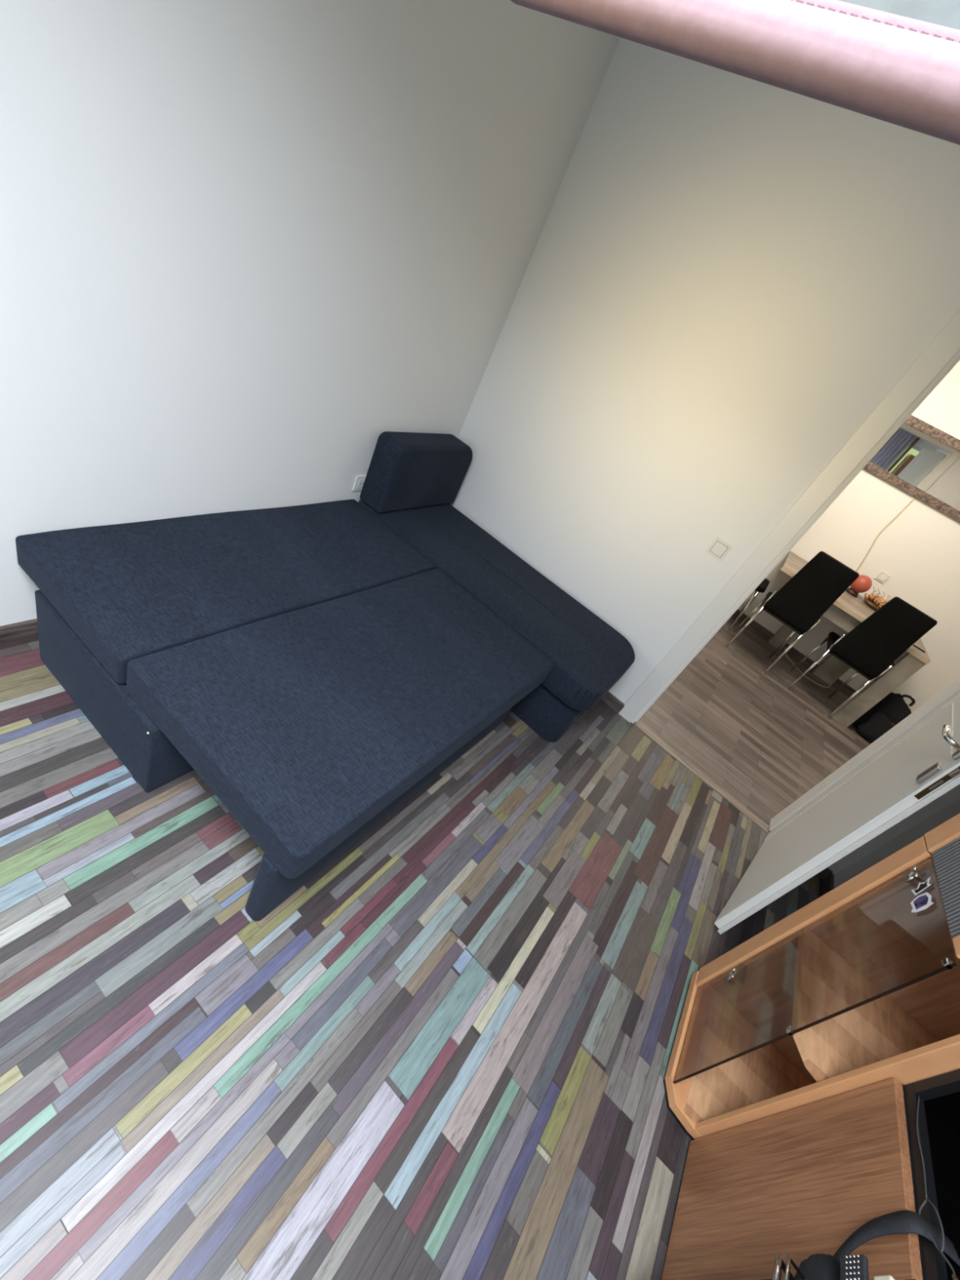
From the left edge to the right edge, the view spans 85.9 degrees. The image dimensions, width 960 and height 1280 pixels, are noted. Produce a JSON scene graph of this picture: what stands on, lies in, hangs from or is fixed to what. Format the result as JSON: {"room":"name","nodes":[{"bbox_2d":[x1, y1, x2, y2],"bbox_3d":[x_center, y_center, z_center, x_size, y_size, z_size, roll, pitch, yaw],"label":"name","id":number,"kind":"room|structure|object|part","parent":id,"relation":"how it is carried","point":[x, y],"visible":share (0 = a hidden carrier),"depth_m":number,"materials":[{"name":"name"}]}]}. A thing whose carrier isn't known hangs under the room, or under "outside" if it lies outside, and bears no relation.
{"room":"living room","nodes":[
{"label":"living room","id":0,"kind":"room"},
{"bbox_2d":[60,789,218,1233],"bbox_3d":[0.845,1.029,2.284,4.760,0.116,7.320,40,35,16],"label":"floor slab","id":1,"kind":"structure","parent":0,"point":[68,789],"depth_m":1.29,"materials":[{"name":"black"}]},
{"bbox_2d":[0,0,620,626],"bbox_3d":[-1.096,-0.982,1.067,0.100,2.670,4.458,40,35,16],"label":"wall","id":2,"kind":"structure","parent":0,"point":[245,246],"depth_m":1.57,"materials":[{"name":"white paint"}]},
{"bbox_2d":[0,618,38,643],"bbox_3d":[-1.569,-0.026,1.732,0.016,0.060,4.238,40,35,16],"label":"baseboard","id":3,"kind":"structure","parent":2,"relation":"attached to","point":[26,628],"depth_m":1.74,"materials":[{"name":"grey wood"}]},
{"bbox_2d":[352,475,366,491],"bbox_3d":[-0.600,-0.789,2.599,0.012,0.081,0.081,40,35,16],"label":"wall outlet","id":4,"kind":"object","parent":2,"relation":"attached to","point":[359,482],"visible":0.62,"depth_m":2.58,"materials":[{"name":"white plastic"}]},
{"bbox_2d":[356,479,364,488],"bbox_3d":[-0.597,-0.787,2.598,0.003,0.048,0.048,40,35,16],"label":"socket","id":5,"kind":"object","parent":4,"relation":"attached to","point":[360,482],"depth_m":2.59,"materials":[{"name":"white plastic"}]},
{"bbox_2d":[0,635,822,1279],"bbox_3d":[-0.498,0.905,1.342,2.960,0.001,4.248,40,35,16],"label":"floor","id":6,"kind":"structure","parent":0,"point":[444,1055],"depth_m":1.35,"materials":[{"name":"multicoloured wood"}]},
{"bbox_2d":[15,431,635,920],"bbox_3d":[-0.283,-0.118,2.137,1.587,0.795,2.075,40,35,16],"label":"bed","id":7,"kind":"object","parent":6,"relation":"on","point":[317,666],"visible":1,"depth_m":1.69,"materials":[{"name":"blue fabric"}]},
{"bbox_3d":[-0.823,-0.296,2.033,0.594,0.125,1.385,40,35,16],"label":"mattress","id":8,"kind":"part","parent":7,"relation":"part of","materials":[{"name":"blue fabric"}]},
{"bbox_3d":[-0.329,0.120,1.851,0.731,0.130,1.378,40,35,16],"label":"pull out mattress","id":9,"kind":"part","parent":7,"relation":"part of","materials":[{"name":"blue fabric"}]},
{"bbox_3d":[-0.218,0.463,1.865,0.063,0.298,1.328,40,35,16],"label":"foot panel","id":10,"kind":"part","parent":7,"relation":"part of","materials":[{"name":"blue fabric"}]},
{"bbox_2d":[358,500,635,709],"bbox_3d":[0.090,-0.283,2.709,1.554,0.157,0.646,40,35,16],"label":"cushion","id":11,"kind":"object","parent":7,"relation":"on","point":[588,655],"depth_m":2.57,"materials":[{"name":"blue fabric"}]},
{"bbox_2d":[634,720,768,832],"bbox_3d":[1.201,0.734,2.824,0.843,0.005,0.062,40,35,16],"label":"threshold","id":12,"kind":"structure","parent":6,"relation":"on","point":[640,726],"depth_m":2.81,"materials":[{"name":"grey wood"}]},
{"bbox_2d":[661,1068,959,1279],"bbox_3d":[0.732,1.202,0.673,0.382,1.300,0.960,40,35,16],"label":"desk","id":13,"kind":"object","parent":6,"relation":"on","point":[797,1183],"visible":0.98,"depth_m":1.05,"materials":[{"name":"brown wood"}]},
{"bbox_2d":[760,1209,959,1279],"bbox_3d":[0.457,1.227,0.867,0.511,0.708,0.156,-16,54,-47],"label":"headphones","id":14,"kind":"object","parent":13,"relation":"on","point":[840,1266],"visible":1,"depth_m":0.87,"materials":[{"name":"black plastic"}]},
{"bbox_3d":[0.756,0.852,0.528,0.020,0.610,0.960,40,35,16],"label":"niche frame","id":15,"kind":"part","parent":13,"relation":"part of","materials":[{"name":"black"}]},
{"bbox_2d":[916,1095,959,1279],"bbox_3d":[0.797,0.945,0.905,0.012,0.061,0.326,42,35,18],"label":"cable","id":16,"kind":"object","parent":13,"relation":"hanging from","point":[954,1276],"visible":1,"depth_m":0.88,"materials":[{"name":"grey plastic"}]},
{"bbox_2d":[662,813,959,1140],"bbox_3d":[1.216,0.710,1.072,0.502,1.975,0.471,40,35,16],"label":"display cabinet","id":17,"kind":"object","parent":6,"relation":"on","point":[854,988],"visible":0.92,"depth_m":1.44,"materials":[{"name":"brown wood"}]},
{"bbox_3d":[0.840,1.079,1.674,0.035,0.020,0.075,40,35,16],"label":"hinge arm","id":18,"kind":"part","parent":17,"relation":"part of","materials":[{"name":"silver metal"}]},
{"bbox_3d":[0.849,1.408,1.568,0.425,0.002,0.422,40,35,16],"label":"panel","id":19,"kind":"part","parent":17,"relation":"part of","materials":[{"name":"brown wood"}]},
{"bbox_3d":[1.137,0.796,0.871,0.401,1.895,0.018,40,35,16],"label":"panel","id":20,"kind":"part","parent":17,"relation":"part of","materials":[{"name":"brown wood"}]},
{"bbox_3d":[1.149,1.002,1.506,0.483,0.908,0.024,40,35,16],"label":"panel","id":21,"kind":"part","parent":17,"relation":"part of","materials":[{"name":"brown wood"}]},
{"bbox_2d":[792,928,938,1082],"bbox_3d":[1.027,1.071,1.330,0.456,0.020,0.422,40,35,16],"label":"shelf","id":22,"kind":"object","parent":17,"relation":"attached to","point":[828,982],"depth_m":1.39,"materials":[{"name":"brown wood"}]},
{"bbox_3d":[1.111,0.593,1.308,0.035,0.020,0.075,40,35,16],"label":"hinge arm","id":23,"kind":"part","parent":17,"relation":"part of","materials":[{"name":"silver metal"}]},
{"bbox_2d":[911,876,931,895],"bbox_3d":[1.050,0.588,1.227,0.001,0.054,0.034,40,35,16],"label":"sticker","id":24,"kind":"object","parent":17,"relation":"attached to","point":[922,886],"visible":1,"depth_m":1.22,"materials":[{"name":"white paper"}]},
{"bbox_2d":[910,892,933,912],"bbox_3d":[1.020,0.607,1.192,0.001,0.058,0.052,40,35,16],"label":"sticker","id":25,"kind":"object","parent":17,"relation":"attached to","point":[922,902],"visible":1,"depth_m":1.19,"materials":[{"name":"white paper"}]},
{"bbox_3d":[1.149,0.261,0.757,0.017,0.978,0.050,40,35,16],"label":"post","id":26,"kind":"part","parent":17,"relation":"part of","materials":[{"name":"brown wood"}]},
{"bbox_2d":[449,37,959,875],"bbox_3d":[1.206,-0.663,2.349,2.960,2.670,0.120,40,35,16],"label":"wall","id":27,"kind":"structure","parent":0,"point":[727,274],"depth_m":2.21,"materials":[{"name":"white paint"}]},
{"bbox_2d":[600,691,832,879],"bbox_3d":[0.660,0.271,2.983,2.928,0.065,0.016,40,35,16],"label":"baseboard","id":28,"kind":"structure","parent":27,"relation":"attached to","point":[609,699],"depth_m":2.93,"materials":[{"name":"grey wood"}]},
{"bbox_2d":[706,537,732,560],"bbox_3d":[1.118,-0.425,2.412,0.081,0.081,0.014,40,35,16],"label":"light switch","id":29,"kind":"object","parent":27,"relation":"attached to","point":[719,548],"visible":1,"depth_m":2.41,"materials":[{"name":"white plastic"}]},
{"bbox_2d":[617,308,959,831],"bbox_3d":[1.664,-0.084,2.246,1.063,2.210,0.152,40,35,16],"label":"door frame","id":30,"kind":"structure","parent":27,"relation":"in","point":[946,344],"depth_m":2.23,"materials":[{"name":"white paint"}]},
{"bbox_2d":[714,693,959,934],"bbox_3d":[1.634,0.305,1.809,0.858,2.080,0.124,-14,53,-46],"label":"door leaf","id":31,"kind":"structure","parent":30,"relation":"attached to","point":[921,766],"depth_m":1.91,"materials":[{"name":"white paint"}]},
{"bbox_3d":[1.371,0.391,1.497,0.002,0.240,0.015,-14,53,-46],"label":"lock plate","id":32,"kind":"part","parent":31,"relation":"part of","materials":[{"name":"brown"}]},
{"bbox_3d":[1.649,0.305,1.805,0.627,0.012,0.004,-14,53,-46],"label":"door rail","id":33,"kind":"part","parent":31,"relation":"part of","materials":[{"name":"white paint"}]},
{"bbox_3d":[1.427,0.284,1.570,0.056,0.035,0.146,37,34,11],"label":"lever handle","id":34,"kind":"part","parent":31,"relation":"part of","materials":[{"name":"silver metal"}]},
{"bbox_2d":[511,0,959,145],"bbox_3d":[0.124,-0.281,0.204,0.280,0.082,0.021,42,36,19],"label":"flap","id":35,"kind":"object","parent":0,"point":[896,62],"visible":1,"depth_m":0.20,"materials":[{"name":"pink fabric"}]},
{"bbox_3d":[0.131,-0.290,0.199,0.280,0.058,0.006,42,36,19],"label":"suede panel","id":36,"kind":"part","parent":35,"relation":"part of","materials":[{"name":"white"}]},
{"bbox_2d":[633,614,871,832],"bbox_3d":[2.142,0.437,3.918,4.300,0.001,2.952,40,35,16],"label":"floor","id":37,"kind":"structure","parent":0,"point":[766,744],"depth_m":3.56,"materials":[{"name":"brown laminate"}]},
{"bbox_2d":[728,577,769,631],"bbox_3d":[2.397,-0.662,4.640,0.504,1.021,0.392,40,35,16],"label":"dining chair","id":38,"kind":"object","parent":37,"relation":"on","point":[762,588],"visible":0.12,"depth_m":4.57,"materials":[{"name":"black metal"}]},
{"bbox_3d":[2.346,-0.259,4.597,0.054,0.438,0.029,40,35,16],"label":"leg","id":39,"kind":"part","parent":38,"relation":"part of","materials":[{"name":"silver metal"}]},
{"bbox_3d":[2.541,-0.363,4.879,0.055,0.438,0.023,30,33,1],"label":"leg","id":40,"kind":"part","parent":38,"relation":"part of","materials":[{"name":"silver metal"}]},
{"bbox_3d":[2.401,-0.604,4.659,0.430,0.052,0.390,40,35,16],"label":"seat","id":41,"kind":"part","parent":38,"relation":"part of","materials":[{"name":"black leather"}]},
{"bbox_2d":[725,551,859,674],"bbox_3d":[2.542,-0.261,4.213,0.392,1.021,0.504,40,35,16],"label":"dining chair","id":42,"kind":"object","parent":37,"relation":"on","point":[809,593],"visible":1,"depth_m":3.95,"materials":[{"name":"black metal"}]},
{"bbox_3d":[2.195,-0.104,4.276,0.024,0.441,0.040,40,35,16],"label":"leg","id":43,"kind":"part","parent":42,"relation":"part of","materials":[{"name":"silver metal"}]},
{"bbox_3d":[2.413,-0.224,4.601,0.023,0.438,0.055,30,33,1],"label":"leg","id":44,"kind":"part","parent":42,"relation":"part of","materials":[{"name":"silver metal"}]},
{"bbox_3d":[2.305,-0.324,4.117,0.035,0.177,0.017,-10,49,-44],"label":"post","id":45,"kind":"part","parent":42,"relation":"part of","materials":[{"name":"silver metal"}]},
{"bbox_3d":[2.519,-0.206,4.276,0.370,0.016,0.395,40,35,16],"label":"seat frame","id":46,"kind":"part","parent":42,"relation":"part of","materials":[{"name":"black"}]},
{"bbox_3d":[2.678,-0.001,4.500,0.055,0.438,0.023,-7,47,-42],"label":"leg","id":47,"kind":"part","parent":42,"relation":"part of","materials":[{"name":"silver metal"}]},
{"bbox_3d":[2.539,-0.233,4.269,0.390,0.052,0.430,40,35,16],"label":"seat","id":48,"kind":"part","parent":42,"relation":"part of","materials":[{"name":"black leather"}]},
{"bbox_3d":[2.453,0.113,4.178,0.024,0.441,0.040,40,35,16],"label":"leg","id":49,"kind":"part","parent":42,"relation":"part of","materials":[{"name":"silver metal"}]},
{"bbox_3d":[2.521,-0.367,3.925,0.368,0.565,0.088,40,35,16],"label":"backrest","id":50,"kind":"part","parent":42,"relation":"part of","materials":[{"name":"black leather"}]},
{"bbox_3d":[2.579,-0.093,4.013,0.017,0.177,0.035,32,33,4],"label":"post","id":51,"kind":"part","parent":42,"relation":"part of","materials":[{"name":"silver metal"}]},
{"bbox_2d":[783,646,831,688],"bbox_3d":[2.983,0.263,4.742,0.246,0.035,0.514,-16,54,-47],"label":"cable","id":52,"kind":"object","parent":37,"relation":"on","point":[784,646],"visible":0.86,"depth_m":4.67,"materials":[{"name":"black plastic"}]},
{"bbox_2d":[768,551,930,727],"bbox_3d":[2.885,-0.048,4.416,1.190,0.765,0.783,40,35,16],"label":"dining table","id":53,"kind":"object","parent":37,"relation":"on","point":[847,611],"visible":0.59,"depth_m":4.03,"materials":[{"name":"grey wood"}]},
{"bbox_3d":[2.967,-0.219,4.736,0.120,0.731,0.090,40,35,16],"label":"leg","id":54,"kind":"part","parent":53,"relation":"part of","materials":[{"name":"concrete"}]},
{"bbox_3d":[3.327,0.084,4.599,0.180,0.731,0.090,40,35,16],"label":"leg","id":55,"kind":"part","parent":53,"relation":"part of","materials":[{"name":"concrete"}]},
{"bbox_2d":[845,574,871,597],"bbox_3d":[3.176,-0.458,4.317,0.150,0.180,0.150,40,35,16],"label":"table lamp","id":56,"kind":"object","parent":53,"relation":"on","point":[863,583],"visible":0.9,"depth_m":4.27,"materials":[{"name":"red glass"}]},
{"bbox_3d":[3.183,-0.469,4.309,0.150,0.150,0.150,40,35,16],"label":"globe","id":57,"kind":"part","parent":56,"relation":"part of","materials":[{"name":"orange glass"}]},
{"bbox_2d":[863,586,890,610],"bbox_3d":[3.298,-0.328,4.273,0.212,0.137,0.197,40,35,16],"label":"bowl","id":58,"kind":"object","parent":53,"relation":"on","point":[875,602],"visible":0.84,"depth_m":4.25,"materials":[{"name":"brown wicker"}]},
{"bbox_3d":[3.090,0.386,4.022,0.124,0.731,0.122,40,35,16],"label":"leg","id":59,"kind":"part","parent":53,"relation":"part of","materials":[{"name":"concrete"}]},
{"bbox_2d":[912,644,924,653],"bbox_3d":[3.284,0.064,3.858,0.090,0.010,0.012,40,35,16],"label":"pen","id":60,"kind":"object","parent":53,"relation":"on","point":[913,645],"visible":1,"depth_m":3.85,"materials":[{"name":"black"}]},
{"bbox_2d":[786,596,937,718],"bbox_3d":[2.988,0.086,4.084,0.392,1.021,0.504,40,35,16],"label":"dining chair","id":61,"kind":"object","parent":37,"relation":"on","point":[875,643],"visible":1,"depth_m":3.83,"materials":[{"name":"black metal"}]},
{"bbox_3d":[2.641,0.242,4.146,0.024,0.441,0.040,40,35,16],"label":"leg","id":62,"kind":"part","parent":61,"relation":"part of","materials":[{"name":"silver metal"}]},
{"bbox_3d":[2.859,0.122,4.471,0.023,0.438,0.055,30,33,1],"label":"leg","id":63,"kind":"part","parent":61,"relation":"part of","materials":[{"name":"silver metal"}]},
{"bbox_3d":[2.751,0.022,3.987,0.035,0.177,0.017,-10,49,-44],"label":"post","id":64,"kind":"part","parent":61,"relation":"part of","materials":[{"name":"silver metal"}]},
{"bbox_3d":[3.124,0.345,4.370,0.055,0.438,0.023,-7,47,-42],"label":"leg","id":65,"kind":"part","parent":61,"relation":"part of","materials":[{"name":"silver metal"}]},
{"bbox_3d":[2.966,0.140,4.146,0.370,0.016,0.395,40,35,16],"label":"seat frame","id":66,"kind":"part","parent":61,"relation":"part of","materials":[{"name":"black"}]},
{"bbox_3d":[2.899,0.459,4.048,0.024,0.441,0.040,40,35,16],"label":"leg","id":67,"kind":"part","parent":61,"relation":"part of","materials":[{"name":"silver metal"}]},
{"bbox_3d":[2.985,0.113,4.139,0.390,0.052,0.430,40,35,16],"label":"seat","id":68,"kind":"part","parent":61,"relation":"part of","materials":[{"name":"black leather"}]},
{"bbox_3d":[3.025,0.253,3.883,0.017,0.177,0.035,32,33,4],"label":"post","id":69,"kind":"part","parent":61,"relation":"part of","materials":[{"name":"silver metal"}]},
{"bbox_3d":[2.968,-0.021,3.795,0.368,0.565,0.088,40,35,16],"label":"backrest","id":70,"kind":"part","parent":61,"relation":"part of","materials":[{"name":"black leather"}]},
{"bbox_2d":[853,692,915,742],"bbox_3d":[3.288,0.623,4.117,0.363,0.443,0.347,40,35,16],"label":"backpack","id":71,"kind":"object","parent":37,"relation":"on","point":[892,708],"visible":0.66,"depth_m":4.07,"materials":[{"name":"black fabric"}]},
{"bbox_3d":[3.361,0.467,4.048,0.107,0.067,0.022,40,35,16],"label":"carry handle","id":72,"kind":"part","parent":71,"relation":"part of","materials":[{"name":"black fabric"}]},
{"bbox_2d":[737,360,959,713],"bbox_3d":[3.423,-0.906,4.312,4.500,2.670,0.100,40,35,16],"label":"wall","id":73,"kind":"structure","parent":0,"point":[920,548],"depth_m":4.30,"materials":[{"name":"paint"}]},
{"bbox_2d":[733,608,856,695],"bbox_3d":[2.883,0.025,4.955,4.300,0.065,0.014,40,35,16],"label":"baseboard","id":74,"kind":"structure","parent":73,"relation":"attached to","point":[847,689],"depth_m":4.91,"materials":[{"name":"grey wood"}]},
{"bbox_2d":[874,570,891,583],"bbox_3d":[3.420,-0.533,4.379,0.081,0.081,0.014,40,35,16],"label":"wall switch","id":75,"kind":"object","parent":73,"relation":"attached to","point":[882,576],"visible":1,"depth_m":4.37,"materials":[{"name":"white plastic"}]},
{"bbox_2d":[855,497,915,571],"bbox_3d":[3.346,-0.819,4.326,0.103,0.806,0.012,40,35,16],"label":"cable","id":76,"kind":"object","parent":73,"relation":"attached to","point":[913,499],"visible":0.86,"depth_m":4.29,"materials":[{"name":"beige plastic"}]},
{"bbox_2d":[863,414,959,521],"bbox_3d":[3.553,-1.311,3.990,1.470,0.450,0.029,40,35,16],"label":"wall mirror","id":77,"kind":"object","parent":73,"relation":"attached to","point":[920,459],"visible":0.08,"depth_m":4.03,"materials":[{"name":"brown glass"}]},
{"bbox_2d":[834,798,959,888],"bbox_3d":[1.151,0.912,0.213,0.100,2.670,4.458,40,35,16],"label":"wall","id":78,"kind":"structure","parent":0,"point":[916,832],"depth_m":2.32,"materials":[{"name":"white paint"}]},
{"bbox_2d":[822,873,834,895],"bbox_3d":[1.451,1.340,2.156,0.014,0.055,1.078,40,35,16],"label":"baseboard","id":79,"kind":"structure","parent":78,"relation":"attached to","point":[828,882],"depth_m":2.52,"materials":[{"name":"grey wood"}]}
]}

